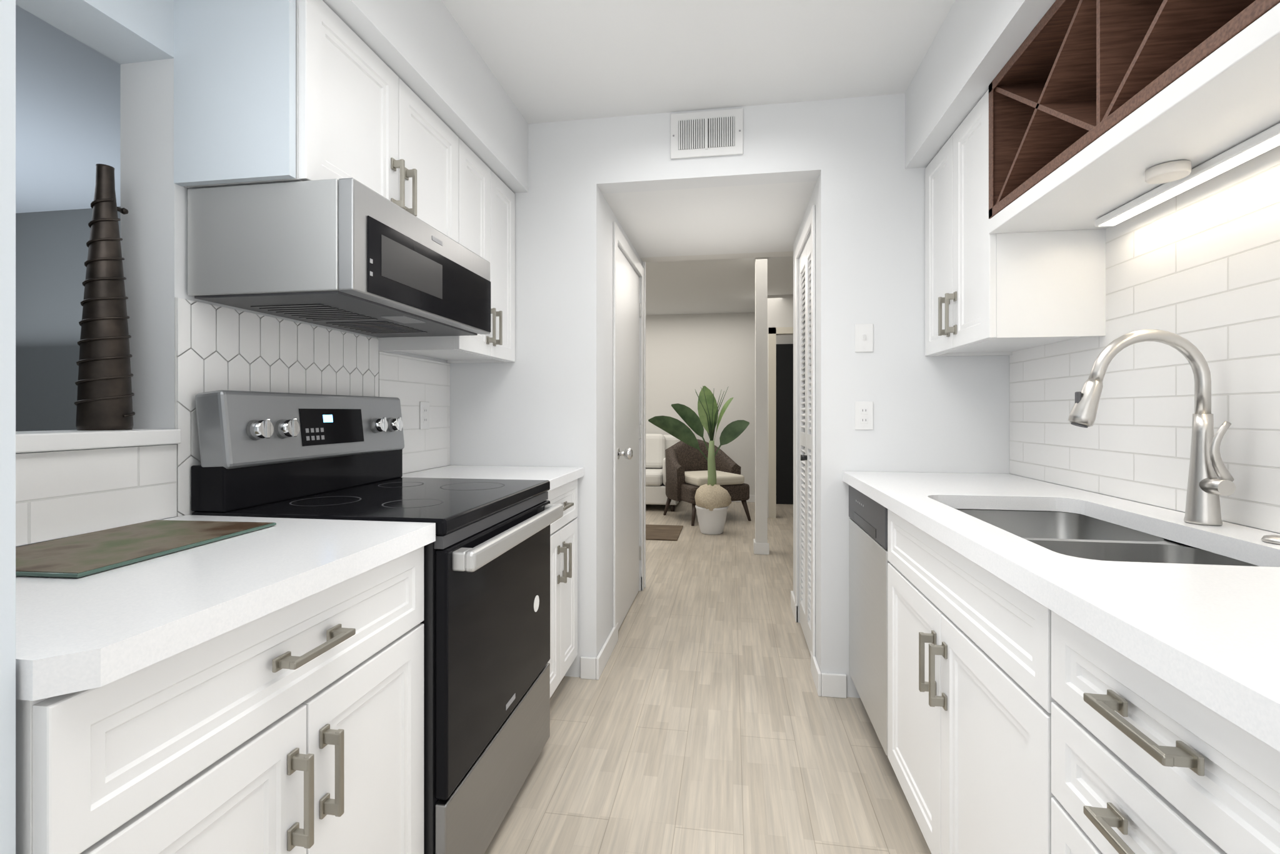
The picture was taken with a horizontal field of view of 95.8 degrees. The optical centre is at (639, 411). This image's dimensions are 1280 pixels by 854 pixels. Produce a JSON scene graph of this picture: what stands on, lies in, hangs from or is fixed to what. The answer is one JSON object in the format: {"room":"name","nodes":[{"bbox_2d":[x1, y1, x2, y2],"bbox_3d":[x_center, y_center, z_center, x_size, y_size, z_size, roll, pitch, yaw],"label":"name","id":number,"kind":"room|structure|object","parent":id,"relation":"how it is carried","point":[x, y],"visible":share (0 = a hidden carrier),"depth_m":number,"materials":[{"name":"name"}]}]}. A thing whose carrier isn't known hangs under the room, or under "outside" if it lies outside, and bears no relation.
{"room":"galley kitchen","nodes":[
{"label":"galley kitchen","id":0,"kind":"room"},
{"bbox_2d":[15,0,955,314],"bbox_3d":[-1.292,-1.205,3.292,9.640,0.390,9.540,0,0,9],"label":"ceiling","id":1,"kind":"structure","parent":0,"point":[555,60],"depth_m":2.27,"materials":[{"name":"white paint"}]},
{"bbox_2d":[0,0,1279,853],"bbox_3d":[-1.292,-0.065,3.292,9.640,2.490,9.540,0,0,9],"label":"wall","id":2,"kind":"structure","parent":0,"point":[208,87],"depth_m":2.38,"materials":[{"name":"white paint"}]},
{"bbox_2d":[15,428,181,453],"bbox_3d":[-1.221,0.057,1.020,0.192,0.034,0.702,0,0,9],"label":"sill","id":3,"kind":"structure","parent":2,"relation":"attached to","point":[29,441],"depth_m":1.18,"materials":[{"name":"white stone"}]},
{"bbox_2d":[74,163,134,429],"bbox_3d":[-1.189,-0.253,1.287,0.101,0.585,0.099,0,0,9],"label":"bronze vase","id":4,"kind":"object","parent":3,"relation":"on","point":[104,401],"visible":1,"depth_m":1.26,"materials":[{"name":"brown metal"}]},
{"bbox_2d":[15,297,449,546],"bbox_3d":[-1.039,0.005,1.666,0.008,0.549,2.031,0,0,9],"label":"backsplash","id":5,"kind":"structure","parent":2,"relation":"attached to","point":[61,494],"depth_m":1.42,"materials":[{"name":"white tile"}]},
{"bbox_2d":[420,401,429,429],"bbox_3d":[-0.908,0.015,2.442,0.008,0.116,0.072,0,0,9],"label":"outlet","id":6,"kind":"object","parent":5,"relation":"attached to","point":[424,406],"visible":1,"depth_m":2.43,"materials":[{"name":"white plastic"}]},
{"bbox_2d":[185,0,458,243],"bbox_3d":[-0.850,-0.763,1.724,0.356,0.454,0.757,0,0,9],"label":"upper cabinet","id":7,"kind":"object","parent":2,"relation":"attached to","point":[355,118],"visible":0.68,"depth_m":1.55,"materials":[{"name":"white paint"}]},
{"bbox_2d":[187,177,490,337],"bbox_3d":[-0.803,-0.401,1.716,0.440,0.262,0.756,0,0,9],"label":"over-the-range microwave","id":8,"kind":"object","parent":2,"relation":"attached to","point":[340,254],"visible":1,"depth_m":1.37,"materials":[{"name":"silver metal"}]},
{"bbox_2d":[377,138,514,363],"bbox_3d":[-0.748,-0.608,2.370,0.356,0.765,0.546,0,0,9],"label":"upper cabinet","id":9,"kind":"object","parent":2,"relation":"attached to","point":[487,204],"visible":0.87,"depth_m":2.35,"materials":[{"name":"white paint"}]},
{"bbox_2d":[617,246,641,629],"bbox_3d":[-0.045,0.143,3.401,0.121,2.057,0.834,0,0,9],"label":"hall door","id":10,"kind":"structure","parent":2,"relation":"in","point":[629,305],"depth_m":3.36,"materials":[{"name":"white wood"}]},
{"bbox_2d":[670,108,743,159],"bbox_3d":[0.285,-1.192,2.478,0.310,0.195,0.014,0,0,9],"label":"air vent","id":11,"kind":"object","parent":2,"relation":"in","point":[714,132],"visible":1,"depth_m":2.47,"materials":[{"name":"white metal"}]},
{"bbox_2d":[580,205,846,698],"bbox_3d":[0.015,0.085,5.154,7.400,2.190,5.214,0,0,9],"label":"door frame","id":12,"kind":"structure","parent":2,"relation":"attached to","point":[826,684],"depth_m":2.92,"materials":[{"name":"white wood"}]},
{"bbox_2d":[799,233,811,654],"bbox_3d":[0.844,0.157,2.934,0.060,2.023,0.610,0,0,9],"label":"louvered closet door","id":13,"kind":"structure","parent":2,"relation":"in","point":[805,259],"depth_m":2.95,"materials":[{"name":"white wood"}]},
{"bbox_2d":[855,323,873,351],"bbox_3d":[0.922,-0.305,2.377,0.072,0.116,0.014,0,0,9],"label":"switch plate","id":14,"kind":"object","parent":2,"relation":"attached to","point":[864,332],"visible":1,"depth_m":2.38,"materials":[{"name":"white plastic"}]},
{"bbox_2d":[855,401,873,429],"bbox_3d":[0.922,0.015,2.381,0.072,0.116,0.008,0,0,9],"label":"wall outlet plate","id":15,"kind":"object","parent":2,"relation":"attached to","point":[864,410],"visible":1,"depth_m":2.38,"materials":[{"name":"white plastic"}]},
{"bbox_2d":[925,89,1105,356],"bbox_3d":[1.249,-0.608,2.029,0.356,0.765,0.596,0,0,9],"label":"upper cabinet","id":16,"kind":"object","parent":2,"relation":"attached to","point":[986,294],"visible":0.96,"depth_m":1.82,"materials":[{"name":"white paint"}]},
{"bbox_2d":[988,0,1279,233],"bbox_3d":[1.034,-0.765,0.570,0.325,0.450,2.349,0,0,9],"label":"wine rack cabinet","id":17,"kind":"object","parent":2,"relation":"attached to","point":[1099,94],"visible":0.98,"depth_m":1.23,"materials":[{"name":"brown wood"}]},
{"bbox_2d":[1145,160,1191,183],"bbox_3d":[1.162,-0.527,1.274,0.076,0.022,0.076,0,0,9],"label":"puck light","id":18,"kind":"object","parent":17,"relation":"attached to","point":[1170,171],"visible":1,"depth_m":1.26,"materials":[{"name":"white plastic"}]},
{"bbox_2d":[1095,122,1279,226],"bbox_3d":[1.180,-0.527,0.876,0.050,0.022,1.500,0,0,9],"label":"strip light","id":19,"kind":"object","parent":17,"relation":"attached to","point":[1269,139],"visible":1,"depth_m":1.27,"materials":[{"name":"white plastic"}]},
{"bbox_2d":[1009,145,1279,533],"bbox_3d":[1.198,-0.158,0.569,0.008,0.804,3.499,0,0,9],"label":"wall tile","id":20,"kind":"structure","parent":2,"relation":"attached to","point":[1200,265],"depth_m":1.44,"materials":[{"name":"white tile"}]},
{"bbox_2d":[484,500,931,853],"bbox_3d":[-1.292,1.210,3.292,9.800,0.060,9.700,0,0,9],"label":"floor","id":21,"kind":"structure","parent":0,"point":[706,727],"depth_m":2.07,"materials":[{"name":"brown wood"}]},
{"bbox_2d":[15,546,423,853],"bbox_3d":[-0.819,0.733,0.973,0.652,0.890,0.716,0,0,9],"label":"base cabinet","id":22,"kind":"object","parent":21,"relation":"on","point":[297,727],"visible":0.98,"depth_m":0.83,"materials":[{"name":"white paint"}]},
{"bbox_2d":[15,515,435,700],"bbox_3d":[-0.822,0.265,0.971,0.635,0.040,0.722,0,0,9],"label":"countertop","id":23,"kind":"structure","parent":22,"relation":"on","point":[100,629],"depth_m":0.79,"materials":[{"name":"white stone"}]},
{"bbox_2d":[15,520,276,577],"bbox_3d":[-0.947,0.240,1.061,0.290,0.007,0.400,0,0,6],"label":"glass cutting board","id":24,"kind":"object","parent":23,"relation":"on","point":[82,555],"visible":1,"depth_m":1.03,"materials":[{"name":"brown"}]},
{"bbox_2d":[190,390,563,853],"bbox_3d":[-0.667,0.564,1.700,0.709,1.233,0.756,0,0,9],"label":"stove","id":25,"kind":"object","parent":21,"relation":"on","point":[486,622],"visible":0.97,"depth_m":1.51,"materials":[{"name":"black metal"}]},
{"bbox_2d":[546,478,577,697],"bbox_3d":[-0.602,0.733,2.344,0.652,0.890,0.525,0,0,9],"label":"base cabinet","id":26,"kind":"object","parent":21,"relation":"on","point":[564,530],"visible":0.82,"depth_m":2.32,"materials":[{"name":"white paint"}]},
{"bbox_2d":[400,465,583,491],"bbox_3d":[-0.604,0.265,2.351,0.635,0.040,0.540,0,0,9],"label":"countertop","id":27,"kind":"structure","parent":26,"relation":"on","point":[557,477],"depth_m":2.33,"materials":[{"name":"white stone"}]},
{"bbox_2d":[645,433,680,511],"bbox_3d":[-0.464,0.729,7.378,1.960,0.902,0.870,0,0,9],"label":"sofa","id":28,"kind":"object","parent":21,"relation":"on","point":[656,444],"visible":0.2,"depth_m":7.26,"materials":[{"name":"white fabric"}]},
{"bbox_2d":[645,524,683,540],"bbox_3d":[-0.052,1.173,5.693,0.900,0.011,0.670,0,0,9],"label":"door mat","id":29,"kind":"object","parent":21,"relation":"on","point":[653,532],"visible":0.44,"depth_m":5.62,"materials":[{"name":"brown fabric"}]},
{"bbox_2d":[648,385,749,534],"bbox_3d":[0.574,0.461,5.676,0.988,1.435,0.378,0,0,9],"label":"banana plant","id":30,"kind":"object","parent":21,"relation":"on","point":[712,500],"visible":1,"depth_m":5.64,"materials":[{"name":"green plant"}]},
{"bbox_2d":[663,438,751,525],"bbox_3d":[0.725,0.747,6.473,0.824,0.874,0.766,0,0,-23],"label":"wicker armchair","id":31,"kind":"object","parent":21,"relation":"on","point":[686,467],"visible":0.76,"depth_m":6.33,"materials":[{"name":"brown wicker"}]},
{"bbox_2d":[848,485,889,755],"bbox_3d":[1.113,0.733,2.045,0.614,0.890,0.581,0,0,9],"label":"dishwasher","id":32,"kind":"object","parent":21,"relation":"on","point":[869,561],"visible":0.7,"depth_m":2.02,"materials":[{"name":"grey metal"}]},
{"bbox_2d":[887,508,1056,853],"bbox_3d":[0.984,0.733,1.297,0.652,0.890,0.926,0,0,9],"label":"base cabinet","id":33,"kind":"object","parent":21,"relation":"on","point":[969,698],"visible":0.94,"depth_m":1.22,"materials":[{"name":"white paint"}]},
{"bbox_2d":[842,471,1279,751],"bbox_3d":[0.921,0.265,0.886,0.635,0.040,2.958,0,0,9],"label":"countertop","id":34,"kind":"structure","parent":33,"relation":"on","point":[1211,632],"depth_m":0.84,"materials":[{"name":"white stone"}]},
{"bbox_2d":[956,508,1259,566],"bbox_3d":[0.978,0.390,1.308,0.469,0.202,0.834,0,0,9],"label":"sink","id":35,"kind":"object","parent":34,"relation":"in","point":[1066,533],"visible":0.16,"depth_m":1.38,"materials":[{"name":"silver metal"}]},
{"bbox_2d":[1067,329,1235,525],"bbox_3d":[1.119,0.030,1.273,0.298,0.428,0.097,0,0,9],"label":"pull-down faucet","id":36,"kind":"object","parent":34,"relation":"on","point":[1204,489],"visible":1,"depth_m":1.27,"materials":[{"name":"silver metal"}]},
{"bbox_2d":[1051,610,1279,853],"bbox_3d":[0.877,0.733,0.620,0.652,0.890,0.438,0,0,9],"label":"base cabinet","id":37,"kind":"object","parent":21,"relation":"on","point":[1140,765],"visible":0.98,"depth_m":0.68,"materials":[{"name":"white paint"}]},
{"bbox_2d":[1261,534,1279,544],"bbox_3d":[1.198,0.238,1.081,0.050,0.012,0.050,0,0,9],"label":"cap","id":38,"kind":"object","parent":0,"point":[1274,539],"depth_m":1.08,"materials":[{"name":"silver metal"}]}
]}

